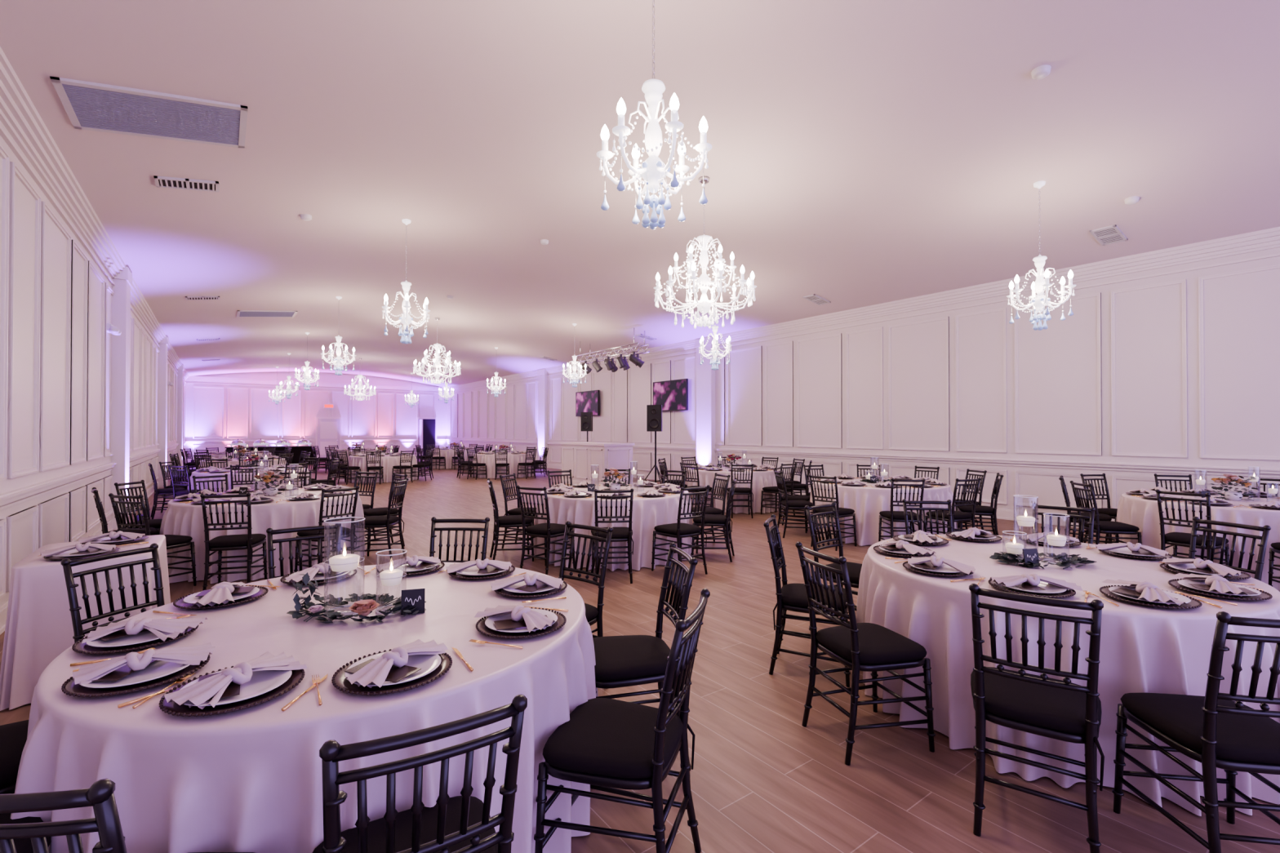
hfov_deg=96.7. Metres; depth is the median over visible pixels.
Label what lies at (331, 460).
dining chair
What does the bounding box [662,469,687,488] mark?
dining chair
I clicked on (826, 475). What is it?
place setting
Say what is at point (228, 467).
place setting
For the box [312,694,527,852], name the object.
dining chair
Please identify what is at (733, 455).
flower arrangement
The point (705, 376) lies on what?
column
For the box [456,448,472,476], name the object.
dining chair
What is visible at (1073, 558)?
greenery
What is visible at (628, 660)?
dining chair
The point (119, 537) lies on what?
place setting
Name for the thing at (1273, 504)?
place setting
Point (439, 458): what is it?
dining chair
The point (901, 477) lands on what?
place setting
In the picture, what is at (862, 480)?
greenery
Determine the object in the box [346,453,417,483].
banquet table
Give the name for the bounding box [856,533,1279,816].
banquet table
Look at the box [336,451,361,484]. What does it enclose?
dining chair
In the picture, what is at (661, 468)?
dining chair
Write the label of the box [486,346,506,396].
chandelier
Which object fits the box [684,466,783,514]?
banquet table
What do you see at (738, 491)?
dining chair
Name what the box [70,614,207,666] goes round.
place setting
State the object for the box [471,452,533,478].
banquet table
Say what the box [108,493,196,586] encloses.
dining chair
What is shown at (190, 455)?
dining chair
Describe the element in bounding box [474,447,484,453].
dining chair
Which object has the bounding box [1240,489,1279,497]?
place setting
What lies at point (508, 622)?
place setting
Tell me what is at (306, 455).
dining chair
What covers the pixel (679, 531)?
dining chair
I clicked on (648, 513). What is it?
banquet table
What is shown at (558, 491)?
place setting
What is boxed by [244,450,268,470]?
vase
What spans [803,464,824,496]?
dining chair
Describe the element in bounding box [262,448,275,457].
dining chair
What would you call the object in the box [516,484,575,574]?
dining chair
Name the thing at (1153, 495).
place setting
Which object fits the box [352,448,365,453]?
dining chair
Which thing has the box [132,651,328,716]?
place setting
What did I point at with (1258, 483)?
dining chair
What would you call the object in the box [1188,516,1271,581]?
dining chair
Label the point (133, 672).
place setting
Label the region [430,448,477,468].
banquet table
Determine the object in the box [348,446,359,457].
dining chair
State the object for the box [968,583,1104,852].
dining chair
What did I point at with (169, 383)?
emergency light
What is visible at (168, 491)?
dining chair
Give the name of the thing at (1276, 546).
dining chair
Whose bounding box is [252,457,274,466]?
dining chair
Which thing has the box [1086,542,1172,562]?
place setting
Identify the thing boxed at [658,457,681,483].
dining chair
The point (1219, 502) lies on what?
place setting
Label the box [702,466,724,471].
place setting
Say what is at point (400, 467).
dining chair
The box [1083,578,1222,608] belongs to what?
place setting
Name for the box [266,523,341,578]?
dining chair
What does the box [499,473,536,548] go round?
dining chair
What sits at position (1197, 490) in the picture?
place setting
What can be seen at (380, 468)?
dining chair
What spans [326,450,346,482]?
dining chair
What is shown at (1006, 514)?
baseboard
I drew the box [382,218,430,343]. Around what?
chandelier
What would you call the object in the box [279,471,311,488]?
dining chair
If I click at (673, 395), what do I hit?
television
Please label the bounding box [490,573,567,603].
place setting
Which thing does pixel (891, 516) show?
dining chair
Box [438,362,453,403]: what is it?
chandelier
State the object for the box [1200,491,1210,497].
table sign
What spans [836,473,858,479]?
place setting
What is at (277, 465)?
place setting
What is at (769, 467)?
place setting
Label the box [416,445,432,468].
dining chair
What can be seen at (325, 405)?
exit sign
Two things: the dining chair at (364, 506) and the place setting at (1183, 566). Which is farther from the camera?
the dining chair at (364, 506)
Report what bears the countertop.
on the floor
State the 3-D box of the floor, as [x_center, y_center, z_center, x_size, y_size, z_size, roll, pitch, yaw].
[-5.094,1.677,14.868,12.540,0.100,38.400,0,-1,-36]
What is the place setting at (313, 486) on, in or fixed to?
on the banquet table at (179, 518)
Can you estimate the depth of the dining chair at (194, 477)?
7.37 m
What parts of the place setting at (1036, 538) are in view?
charger plate, dinner plate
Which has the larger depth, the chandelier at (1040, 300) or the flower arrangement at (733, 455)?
the flower arrangement at (733, 455)
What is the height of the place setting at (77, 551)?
0.078 m
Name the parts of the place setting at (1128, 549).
dinner plate, charger plate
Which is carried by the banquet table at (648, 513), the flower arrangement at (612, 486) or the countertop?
the flower arrangement at (612, 486)
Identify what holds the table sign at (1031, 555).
on the banquet table at (1144, 649)
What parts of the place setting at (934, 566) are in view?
dinner plate, charger plate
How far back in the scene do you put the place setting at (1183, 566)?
2.94 m
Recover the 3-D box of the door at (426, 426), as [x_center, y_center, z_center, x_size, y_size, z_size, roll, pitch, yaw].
[-12.201,0.618,32.806,1.100,2.300,0.698,0,-1,-36]
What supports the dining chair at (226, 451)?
on the floor
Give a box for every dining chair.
[0,720,28,794]
[0,778,253,852]
[0,793,50,852]
[60,542,164,643]
[91,487,159,537]
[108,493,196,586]
[114,480,162,534]
[148,463,186,519]
[159,460,187,512]
[168,454,192,483]
[168,465,213,499]
[169,453,195,484]
[179,448,198,477]
[183,448,195,470]
[192,474,228,493]
[193,454,212,471]
[194,452,209,466]
[195,449,208,468]
[200,492,267,591]
[204,457,227,468]
[205,447,218,453]
[225,448,240,457]
[229,464,260,489]
[234,450,250,458]
[238,453,257,467]
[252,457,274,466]
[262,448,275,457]
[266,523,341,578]
[272,450,286,458]
[277,453,293,466]
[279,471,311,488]
[284,462,308,488]
[285,447,291,463]
[293,485,359,573]
[298,450,307,463]
[302,457,319,479]
[303,451,311,466]
[306,459,339,488]
[311,446,328,471]
[311,457,340,483]
[312,445,328,470]
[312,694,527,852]
[324,446,343,473]
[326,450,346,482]
[329,449,347,479]
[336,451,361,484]
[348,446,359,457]
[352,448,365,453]
[353,471,378,538]
[353,478,408,561]
[363,472,407,551]
[365,451,383,484]
[391,450,413,482]
[394,445,399,453]
[411,449,432,480]
[413,448,423,475]
[415,444,427,462]
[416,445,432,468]
[417,448,434,479]
[429,516,489,562]
[430,445,445,469]
[451,445,464,469]
[455,448,474,478]
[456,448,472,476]
[466,448,487,479]
[467,444,484,467]
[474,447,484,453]
[484,444,489,452]
[487,478,534,561]
[494,449,509,479]
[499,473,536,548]
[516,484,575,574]
[517,448,536,479]
[526,446,535,460]
[530,448,548,476]
[533,447,546,474]
[533,588,710,852]
[546,469,572,487]
[558,520,613,637]
[591,488,633,583]
[592,542,697,770]
[604,468,631,484]
[651,484,710,574]
[657,460,687,487]
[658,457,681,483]
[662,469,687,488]
[680,456,696,474]
[680,462,713,507]
[691,477,737,562]
[692,472,730,547]
[717,456,734,465]
[726,463,753,518]
[760,462,796,517]
[761,457,778,467]
[763,514,850,687]
[773,469,813,537]
[774,466,809,528]
[783,457,804,496]
[783,460,812,508]
[795,542,935,765]
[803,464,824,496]
[804,502,862,630]
[808,474,857,551]
[856,463,881,477]
[878,478,925,542]
[902,498,953,534]
[914,465,939,480]
[924,477,981,533]
[955,468,986,529]
[957,472,1003,535]
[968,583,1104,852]
[1031,502,1095,544]
[1058,475,1111,543]
[1070,480,1142,545]
[1080,473,1117,543]
[1111,611,1279,852]
[1154,473,1192,491]
[1155,488,1229,565]
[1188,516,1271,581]
[1256,477,1279,497]
[1267,542,1279,586]
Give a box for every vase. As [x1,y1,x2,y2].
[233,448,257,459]
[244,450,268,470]
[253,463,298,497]
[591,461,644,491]
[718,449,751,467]
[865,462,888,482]
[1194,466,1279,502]
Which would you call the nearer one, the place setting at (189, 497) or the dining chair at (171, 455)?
the place setting at (189, 497)
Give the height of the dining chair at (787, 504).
0.945 m
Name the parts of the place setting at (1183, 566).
dinner plate, charger plate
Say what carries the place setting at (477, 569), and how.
on the banquet table at (248, 780)
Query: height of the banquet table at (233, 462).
0.762 m
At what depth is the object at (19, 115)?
5.38 m
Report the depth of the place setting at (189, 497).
6.09 m
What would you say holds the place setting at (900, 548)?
on the banquet table at (1144, 649)
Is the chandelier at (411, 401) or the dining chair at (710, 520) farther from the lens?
the chandelier at (411, 401)
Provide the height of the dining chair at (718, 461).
0.945 m
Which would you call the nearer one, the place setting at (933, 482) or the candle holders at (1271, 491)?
the candle holders at (1271, 491)
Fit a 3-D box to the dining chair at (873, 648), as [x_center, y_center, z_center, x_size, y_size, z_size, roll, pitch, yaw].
[1.087,1.062,2.807,0.519,0.945,0.436,0,0,-16]
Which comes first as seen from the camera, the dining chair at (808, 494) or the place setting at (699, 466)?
the dining chair at (808, 494)
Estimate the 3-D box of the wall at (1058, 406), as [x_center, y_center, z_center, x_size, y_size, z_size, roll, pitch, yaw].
[-0.128,-0.414,18.546,0.200,4.140,38.000,0,-1,-36]
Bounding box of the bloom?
[307,599,379,616]
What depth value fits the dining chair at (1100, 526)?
6.18 m
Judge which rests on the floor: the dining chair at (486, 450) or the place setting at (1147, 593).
the dining chair at (486, 450)
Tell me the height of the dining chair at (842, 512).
0.945 m
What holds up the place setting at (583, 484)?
on the banquet table at (648, 513)
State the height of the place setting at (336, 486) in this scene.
0.078 m
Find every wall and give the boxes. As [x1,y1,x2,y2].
[0,120,185,607]
[184,371,446,459]
[446,247,1279,519]
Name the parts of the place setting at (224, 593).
charger plate, dinner plate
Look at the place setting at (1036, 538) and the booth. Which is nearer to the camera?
the place setting at (1036, 538)
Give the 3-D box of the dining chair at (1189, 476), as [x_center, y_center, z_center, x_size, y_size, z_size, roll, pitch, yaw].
[6.941,1.097,7.286,0.436,0.945,0.519,0,0,22]
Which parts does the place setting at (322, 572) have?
charger plate, dinner plate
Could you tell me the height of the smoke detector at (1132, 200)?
0.084 m
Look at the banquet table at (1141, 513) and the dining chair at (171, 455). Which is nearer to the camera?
the banquet table at (1141, 513)
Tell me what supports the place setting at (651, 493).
on the banquet table at (648, 513)
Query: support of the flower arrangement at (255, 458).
on the banquet table at (193, 473)
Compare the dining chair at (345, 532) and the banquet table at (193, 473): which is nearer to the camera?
the dining chair at (345, 532)
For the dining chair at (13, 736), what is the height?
0.945 m
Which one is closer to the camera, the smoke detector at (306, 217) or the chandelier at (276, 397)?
the smoke detector at (306, 217)
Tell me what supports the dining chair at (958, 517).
on the floor
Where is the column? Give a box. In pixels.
[694,337,715,465]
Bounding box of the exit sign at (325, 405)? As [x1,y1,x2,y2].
[323,402,333,408]
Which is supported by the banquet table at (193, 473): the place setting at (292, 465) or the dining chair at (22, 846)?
the place setting at (292, 465)
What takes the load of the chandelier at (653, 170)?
hanging from the ceiling
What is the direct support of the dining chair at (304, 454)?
on the floor
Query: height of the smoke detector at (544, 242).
0.070 m
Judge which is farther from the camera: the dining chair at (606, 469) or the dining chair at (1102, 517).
the dining chair at (606, 469)
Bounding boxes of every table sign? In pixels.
[238,487,247,494]
[400,588,425,614]
[587,484,595,492]
[869,475,876,483]
[1018,548,1039,567]
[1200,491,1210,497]
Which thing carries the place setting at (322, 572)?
on the banquet table at (248, 780)
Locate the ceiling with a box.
[0,0,1279,387]
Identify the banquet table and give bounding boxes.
[10,562,598,852]
[159,488,365,583]
[186,466,309,492]
[198,457,286,468]
[204,452,271,457]
[327,449,382,471]
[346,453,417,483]
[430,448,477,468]
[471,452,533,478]
[533,484,692,571]
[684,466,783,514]
[807,477,957,546]
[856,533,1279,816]
[1115,491,1279,591]
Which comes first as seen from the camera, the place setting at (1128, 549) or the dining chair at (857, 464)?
the place setting at (1128, 549)
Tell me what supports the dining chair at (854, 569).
on the floor
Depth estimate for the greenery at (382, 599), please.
2.30 m
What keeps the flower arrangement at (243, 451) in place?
on the banquet table at (233, 462)
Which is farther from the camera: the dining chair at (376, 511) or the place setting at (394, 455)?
the place setting at (394, 455)
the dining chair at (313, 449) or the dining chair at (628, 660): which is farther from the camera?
the dining chair at (313, 449)
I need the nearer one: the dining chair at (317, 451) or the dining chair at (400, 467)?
the dining chair at (400, 467)
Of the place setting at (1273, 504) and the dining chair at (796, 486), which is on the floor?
the dining chair at (796, 486)
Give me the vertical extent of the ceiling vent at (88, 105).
0.214 m
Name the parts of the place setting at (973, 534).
dinner plate, charger plate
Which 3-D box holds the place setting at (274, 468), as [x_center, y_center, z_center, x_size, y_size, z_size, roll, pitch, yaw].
[-6.801,0.791,10.588,0.345,0.078,0.430,0,0,25]
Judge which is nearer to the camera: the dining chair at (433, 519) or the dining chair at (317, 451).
the dining chair at (433, 519)
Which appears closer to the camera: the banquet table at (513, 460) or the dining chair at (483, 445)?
the banquet table at (513, 460)
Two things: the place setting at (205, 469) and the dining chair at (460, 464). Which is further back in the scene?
the dining chair at (460, 464)
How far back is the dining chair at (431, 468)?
18.09 m
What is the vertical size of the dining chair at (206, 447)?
0.945 m
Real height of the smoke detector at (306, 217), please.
0.083 m
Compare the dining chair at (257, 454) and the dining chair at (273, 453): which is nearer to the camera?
the dining chair at (257, 454)
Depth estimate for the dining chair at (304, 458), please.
12.33 m
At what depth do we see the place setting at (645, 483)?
7.65 m
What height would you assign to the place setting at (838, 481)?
0.078 m
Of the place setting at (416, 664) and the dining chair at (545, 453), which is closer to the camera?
the place setting at (416, 664)
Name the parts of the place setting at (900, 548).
dinner plate, charger plate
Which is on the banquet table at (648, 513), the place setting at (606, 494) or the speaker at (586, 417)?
the place setting at (606, 494)
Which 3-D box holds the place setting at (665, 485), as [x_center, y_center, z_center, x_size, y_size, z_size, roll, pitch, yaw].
[0.355,0.766,7.344,0.335,0.078,0.430,0,0,-23]
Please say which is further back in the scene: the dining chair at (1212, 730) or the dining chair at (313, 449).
the dining chair at (313, 449)
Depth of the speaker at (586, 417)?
17.79 m
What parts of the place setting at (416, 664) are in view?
charger plate, dinner plate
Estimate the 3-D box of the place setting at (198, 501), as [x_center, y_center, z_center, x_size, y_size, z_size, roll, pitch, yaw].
[-4.445,0.754,5.902,0.430,0.078,0.345,0,0,11]
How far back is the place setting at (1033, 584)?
2.63 m
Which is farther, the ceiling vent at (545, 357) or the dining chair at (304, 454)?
the ceiling vent at (545, 357)
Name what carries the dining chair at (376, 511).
on the floor
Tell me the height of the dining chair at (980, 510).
0.945 m
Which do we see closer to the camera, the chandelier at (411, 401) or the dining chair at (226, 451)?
the dining chair at (226, 451)
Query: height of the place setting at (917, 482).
0.078 m
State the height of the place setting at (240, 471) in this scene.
0.078 m
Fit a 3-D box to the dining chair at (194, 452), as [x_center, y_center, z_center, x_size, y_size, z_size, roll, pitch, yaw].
[-11.599,1.160,15.272,0.519,0.945,0.436,0,0,16]
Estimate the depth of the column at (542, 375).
23.36 m
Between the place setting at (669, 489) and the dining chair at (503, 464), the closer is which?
the place setting at (669, 489)
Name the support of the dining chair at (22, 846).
on the floor
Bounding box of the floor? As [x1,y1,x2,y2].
[0,459,1279,852]
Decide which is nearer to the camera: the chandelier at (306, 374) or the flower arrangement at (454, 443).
the chandelier at (306, 374)
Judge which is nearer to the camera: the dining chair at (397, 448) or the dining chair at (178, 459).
the dining chair at (178, 459)
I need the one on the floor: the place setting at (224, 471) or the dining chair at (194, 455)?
the dining chair at (194, 455)
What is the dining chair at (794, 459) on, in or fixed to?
on the floor
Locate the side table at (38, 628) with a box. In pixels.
[0,534,170,711]
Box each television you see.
[575,390,599,416]
[653,378,688,411]
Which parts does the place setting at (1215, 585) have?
dinner plate, charger plate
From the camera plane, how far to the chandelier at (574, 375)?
15.56 m
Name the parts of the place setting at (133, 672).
dinner plate, charger plate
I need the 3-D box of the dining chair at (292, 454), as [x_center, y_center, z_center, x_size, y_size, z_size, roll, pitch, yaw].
[-9.196,1.154,14.528,0.519,0.945,0.436,0,0,21]
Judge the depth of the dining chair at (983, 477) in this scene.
8.23 m
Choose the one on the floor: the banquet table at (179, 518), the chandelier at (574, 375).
the banquet table at (179, 518)
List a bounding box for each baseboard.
[0,460,184,635]
[547,463,1115,528]
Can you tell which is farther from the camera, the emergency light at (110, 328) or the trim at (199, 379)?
the trim at (199, 379)
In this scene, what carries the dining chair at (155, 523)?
on the floor
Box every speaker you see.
[581,412,592,441]
[644,404,662,484]
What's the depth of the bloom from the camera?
2.22 m
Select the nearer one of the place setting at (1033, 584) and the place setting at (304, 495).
the place setting at (1033, 584)
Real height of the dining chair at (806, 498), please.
0.945 m
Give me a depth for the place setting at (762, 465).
11.48 m
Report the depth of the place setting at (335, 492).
6.58 m
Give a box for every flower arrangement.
[232,444,244,451]
[235,448,250,459]
[243,454,263,469]
[253,471,286,496]
[351,443,361,450]
[376,446,388,455]
[449,442,458,448]
[498,444,508,453]
[600,467,629,490]
[724,453,742,468]
[1209,473,1257,501]
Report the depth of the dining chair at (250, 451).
16.06 m
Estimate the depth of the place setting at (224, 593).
2.46 m
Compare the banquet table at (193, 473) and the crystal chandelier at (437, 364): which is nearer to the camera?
the banquet table at (193, 473)
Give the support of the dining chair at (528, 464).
on the floor
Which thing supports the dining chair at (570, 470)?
on the floor
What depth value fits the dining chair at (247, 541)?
5.26 m
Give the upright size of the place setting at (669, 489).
0.078 m
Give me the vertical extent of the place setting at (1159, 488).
0.078 m
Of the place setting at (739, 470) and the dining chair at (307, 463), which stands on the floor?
the dining chair at (307, 463)
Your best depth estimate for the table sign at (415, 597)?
2.33 m
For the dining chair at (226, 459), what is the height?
0.945 m
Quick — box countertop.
[224,438,315,464]
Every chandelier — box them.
[268,366,285,404]
[279,353,298,399]
[293,332,319,390]
[320,296,356,375]
[343,357,376,400]
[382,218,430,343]
[404,373,418,407]
[413,317,461,384]
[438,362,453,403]
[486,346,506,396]
[562,323,586,387]
[596,0,711,229]
[653,176,756,328]
[698,280,732,370]
[1006,181,1075,330]
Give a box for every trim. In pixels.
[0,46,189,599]
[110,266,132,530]
[157,336,168,488]
[176,364,183,469]
[186,375,445,457]
[444,226,1279,508]
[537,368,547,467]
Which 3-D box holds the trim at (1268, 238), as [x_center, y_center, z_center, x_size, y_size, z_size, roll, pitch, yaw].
[-0.269,-0.520,18.442,0.150,3.830,38.000,0,-1,-36]
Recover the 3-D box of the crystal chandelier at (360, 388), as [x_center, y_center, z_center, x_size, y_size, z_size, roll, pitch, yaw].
[-11.800,-1.987,23.992,1.223,1.800,1.224,0,-1,-27]
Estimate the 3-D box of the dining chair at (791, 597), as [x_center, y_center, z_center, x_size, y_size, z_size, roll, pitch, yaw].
[1.066,1.068,3.631,0.519,0.945,0.436,0,0,20]
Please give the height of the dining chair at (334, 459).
0.945 m
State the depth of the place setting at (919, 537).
3.77 m
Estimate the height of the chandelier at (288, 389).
1.750 m
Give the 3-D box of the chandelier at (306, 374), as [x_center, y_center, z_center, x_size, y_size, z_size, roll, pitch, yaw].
[-10.065,-1.967,17.207,0.681,1.750,0.674,0,0,-2]
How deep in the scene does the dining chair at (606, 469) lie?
8.58 m
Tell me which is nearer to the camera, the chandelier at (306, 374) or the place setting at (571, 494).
the place setting at (571, 494)
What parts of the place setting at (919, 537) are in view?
dinner plate, charger plate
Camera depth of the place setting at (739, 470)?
10.51 m
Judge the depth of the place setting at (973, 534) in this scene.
3.89 m
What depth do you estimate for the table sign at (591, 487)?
6.98 m
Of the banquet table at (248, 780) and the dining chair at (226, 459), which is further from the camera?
the dining chair at (226, 459)
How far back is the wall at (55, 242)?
5.73 m
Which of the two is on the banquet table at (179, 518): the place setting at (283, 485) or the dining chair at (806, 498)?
the place setting at (283, 485)
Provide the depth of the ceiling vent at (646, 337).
16.27 m
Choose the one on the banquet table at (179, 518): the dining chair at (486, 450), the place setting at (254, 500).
the place setting at (254, 500)
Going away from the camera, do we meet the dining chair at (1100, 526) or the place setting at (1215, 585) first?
the place setting at (1215, 585)
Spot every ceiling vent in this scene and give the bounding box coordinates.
[49,75,248,148]
[153,175,219,191]
[185,296,219,300]
[196,337,220,341]
[201,359,220,361]
[236,310,297,317]
[540,356,556,360]
[635,333,656,340]
[802,293,831,305]
[1089,224,1127,245]
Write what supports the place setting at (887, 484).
on the banquet table at (867, 502)
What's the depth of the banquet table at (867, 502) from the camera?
7.48 m
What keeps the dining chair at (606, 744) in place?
on the floor
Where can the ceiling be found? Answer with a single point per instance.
(863, 153)
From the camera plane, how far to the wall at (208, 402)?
29.33 m
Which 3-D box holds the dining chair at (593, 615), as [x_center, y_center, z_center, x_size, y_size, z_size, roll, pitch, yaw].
[-0.459,1.065,3.296,0.436,0.945,0.519,0,-1,39]
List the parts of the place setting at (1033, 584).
charger plate, dinner plate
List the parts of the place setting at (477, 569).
dinner plate, charger plate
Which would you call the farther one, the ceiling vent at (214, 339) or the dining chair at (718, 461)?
the ceiling vent at (214, 339)
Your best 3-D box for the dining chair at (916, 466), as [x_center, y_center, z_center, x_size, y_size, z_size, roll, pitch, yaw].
[4.457,1.111,9.044,0.519,0.945,0.436,0,-1,-39]
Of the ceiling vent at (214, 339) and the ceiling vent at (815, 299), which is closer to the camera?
the ceiling vent at (815, 299)
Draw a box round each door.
[315,417,341,457]
[417,417,436,455]
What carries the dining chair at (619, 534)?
on the floor
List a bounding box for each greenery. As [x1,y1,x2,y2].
[286,572,426,623]
[859,478,897,483]
[989,551,1097,568]
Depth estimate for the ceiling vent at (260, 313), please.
13.78 m
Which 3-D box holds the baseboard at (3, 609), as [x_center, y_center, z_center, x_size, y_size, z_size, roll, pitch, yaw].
[-9.966,1.514,11.277,0.035,0.170,38.000,0,-1,-36]
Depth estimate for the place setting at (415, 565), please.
3.02 m
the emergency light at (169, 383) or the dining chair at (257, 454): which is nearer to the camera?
the dining chair at (257, 454)
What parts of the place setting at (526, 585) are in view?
dinner plate, charger plate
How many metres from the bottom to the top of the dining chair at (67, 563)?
0.945 m
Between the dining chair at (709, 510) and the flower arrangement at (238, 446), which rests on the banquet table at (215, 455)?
the flower arrangement at (238, 446)
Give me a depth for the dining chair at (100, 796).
0.92 m
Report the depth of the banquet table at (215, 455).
18.27 m
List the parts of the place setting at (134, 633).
dinner plate, charger plate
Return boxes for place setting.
[37,542,120,559]
[61,642,214,708]
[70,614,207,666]
[78,530,148,546]
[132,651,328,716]
[152,581,281,615]
[172,493,207,502]
[185,497,231,504]
[195,467,217,472]
[195,488,222,495]
[205,468,230,473]
[213,452,227,454]
[213,457,233,461]
[218,485,255,493]
[222,464,240,469]
[231,494,279,503]
[235,467,261,472]
[262,466,284,471]
[262,483,302,490]
[266,562,369,589]
[270,463,288,467]
[279,492,327,502]
[282,465,300,470]
[302,483,332,489]
[311,639,473,705]
[317,488,351,497]
[322,484,351,492]
[364,555,455,575]
[386,453,399,456]
[437,558,526,579]
[468,604,568,648]
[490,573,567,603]
[546,486,573,495]
[548,483,574,488]
[558,489,594,498]
[571,480,600,487]
[600,480,630,485]
[600,493,633,498]
[630,480,657,486]
[633,488,671,497]
[653,483,680,488]
[657,485,684,494]
[692,465,708,470]
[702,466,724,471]
[704,462,717,466]
[725,466,748,471]
[750,466,771,471]
[757,464,773,467]
[761,465,775,470]
[817,475,839,480]
[820,478,844,484]
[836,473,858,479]
[839,480,868,487]
[855,473,884,479]
[869,481,905,488]
[873,539,936,559]
[884,474,912,479]
[886,529,951,545]
[894,555,985,582]
[902,481,937,488]
[912,476,937,482]
[924,479,947,486]
[934,527,1013,542]
[977,573,1088,602]
[1009,531,1090,547]
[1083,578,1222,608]
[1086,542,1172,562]
[1125,488,1156,496]
[1136,493,1184,501]
[1147,486,1174,492]
[1158,557,1254,586]
[1168,573,1272,605]
[1174,486,1223,494]
[1179,497,1240,507]
[1238,500,1279,509]
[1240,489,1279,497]
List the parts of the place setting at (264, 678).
charger plate, dinner plate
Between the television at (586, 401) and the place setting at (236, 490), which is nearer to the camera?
the place setting at (236, 490)
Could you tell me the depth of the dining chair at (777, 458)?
12.43 m
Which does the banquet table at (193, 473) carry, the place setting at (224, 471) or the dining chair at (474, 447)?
the place setting at (224, 471)
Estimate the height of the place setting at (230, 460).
0.078 m
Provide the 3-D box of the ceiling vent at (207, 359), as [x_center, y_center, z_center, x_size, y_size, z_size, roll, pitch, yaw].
[-16.263,-2.525,21.575,0.554,0.032,0.280,-10,6,-36]
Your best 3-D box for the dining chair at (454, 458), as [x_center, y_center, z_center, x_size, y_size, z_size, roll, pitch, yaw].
[-7.150,1.215,22.386,0.436,0.945,0.519,0,-1,-28]
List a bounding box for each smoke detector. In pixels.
[299,213,311,221]
[540,239,548,244]
[1031,64,1051,79]
[1124,195,1139,204]
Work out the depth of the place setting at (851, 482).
7.76 m
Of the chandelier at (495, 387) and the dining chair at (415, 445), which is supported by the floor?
the dining chair at (415, 445)
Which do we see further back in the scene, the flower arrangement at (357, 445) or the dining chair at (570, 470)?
the flower arrangement at (357, 445)
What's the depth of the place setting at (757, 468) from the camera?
10.59 m
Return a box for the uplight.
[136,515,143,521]
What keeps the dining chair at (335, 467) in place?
on the floor
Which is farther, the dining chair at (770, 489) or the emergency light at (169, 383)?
the emergency light at (169, 383)
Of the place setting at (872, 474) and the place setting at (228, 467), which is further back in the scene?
the place setting at (228, 467)
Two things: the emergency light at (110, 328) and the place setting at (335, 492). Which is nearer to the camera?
the place setting at (335, 492)
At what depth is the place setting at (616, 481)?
7.77 m
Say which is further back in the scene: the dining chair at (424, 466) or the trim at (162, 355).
the dining chair at (424, 466)
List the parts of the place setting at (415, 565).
charger plate, dinner plate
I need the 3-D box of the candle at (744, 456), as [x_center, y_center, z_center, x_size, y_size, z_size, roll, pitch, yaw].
[1.892,0.654,11.367,0.676,0.361,0.212,0,0,8]
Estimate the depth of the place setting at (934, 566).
3.00 m
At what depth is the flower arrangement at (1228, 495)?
6.10 m
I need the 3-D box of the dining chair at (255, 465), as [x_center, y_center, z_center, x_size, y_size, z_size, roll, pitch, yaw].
[-6.807,1.117,9.803,0.436,0.945,0.519,0,-1,-31]
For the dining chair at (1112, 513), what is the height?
0.945 m
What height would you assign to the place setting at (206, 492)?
0.078 m
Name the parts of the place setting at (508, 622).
dinner plate, charger plate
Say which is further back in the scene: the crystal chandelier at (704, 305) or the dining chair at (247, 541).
the crystal chandelier at (704, 305)
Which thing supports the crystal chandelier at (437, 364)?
hanging from the ceiling
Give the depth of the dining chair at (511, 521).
6.54 m
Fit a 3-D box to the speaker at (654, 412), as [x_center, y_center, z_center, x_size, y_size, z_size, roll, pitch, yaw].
[0.444,0.562,12.967,0.865,2.100,0.848,0,-1,-36]
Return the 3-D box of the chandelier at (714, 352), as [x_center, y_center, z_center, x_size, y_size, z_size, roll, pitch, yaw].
[1.472,-1.977,11.164,0.681,1.750,0.674,0,0,16]
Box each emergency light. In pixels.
[106,323,121,335]
[167,381,173,386]
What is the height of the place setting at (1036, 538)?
0.078 m
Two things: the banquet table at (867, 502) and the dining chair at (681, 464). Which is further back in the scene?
the dining chair at (681, 464)
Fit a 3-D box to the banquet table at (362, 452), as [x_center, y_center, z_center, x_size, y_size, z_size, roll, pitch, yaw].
[-10.870,1.300,21.813,1.961,0.762,1.990,0,0,-26]
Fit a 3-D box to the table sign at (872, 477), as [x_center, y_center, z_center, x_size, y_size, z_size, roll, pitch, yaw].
[3.347,0.763,8.181,0.090,0.096,0.045,0,0,-14]
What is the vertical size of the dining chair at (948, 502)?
0.945 m
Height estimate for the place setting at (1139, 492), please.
0.078 m
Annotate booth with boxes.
[560,441,635,484]
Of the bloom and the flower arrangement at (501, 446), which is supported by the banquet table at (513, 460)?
the flower arrangement at (501, 446)
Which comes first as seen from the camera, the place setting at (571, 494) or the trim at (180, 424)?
the place setting at (571, 494)
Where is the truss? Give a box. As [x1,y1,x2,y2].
[576,328,649,373]
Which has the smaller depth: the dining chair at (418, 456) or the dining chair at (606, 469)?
the dining chair at (606, 469)
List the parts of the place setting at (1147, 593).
dinner plate, charger plate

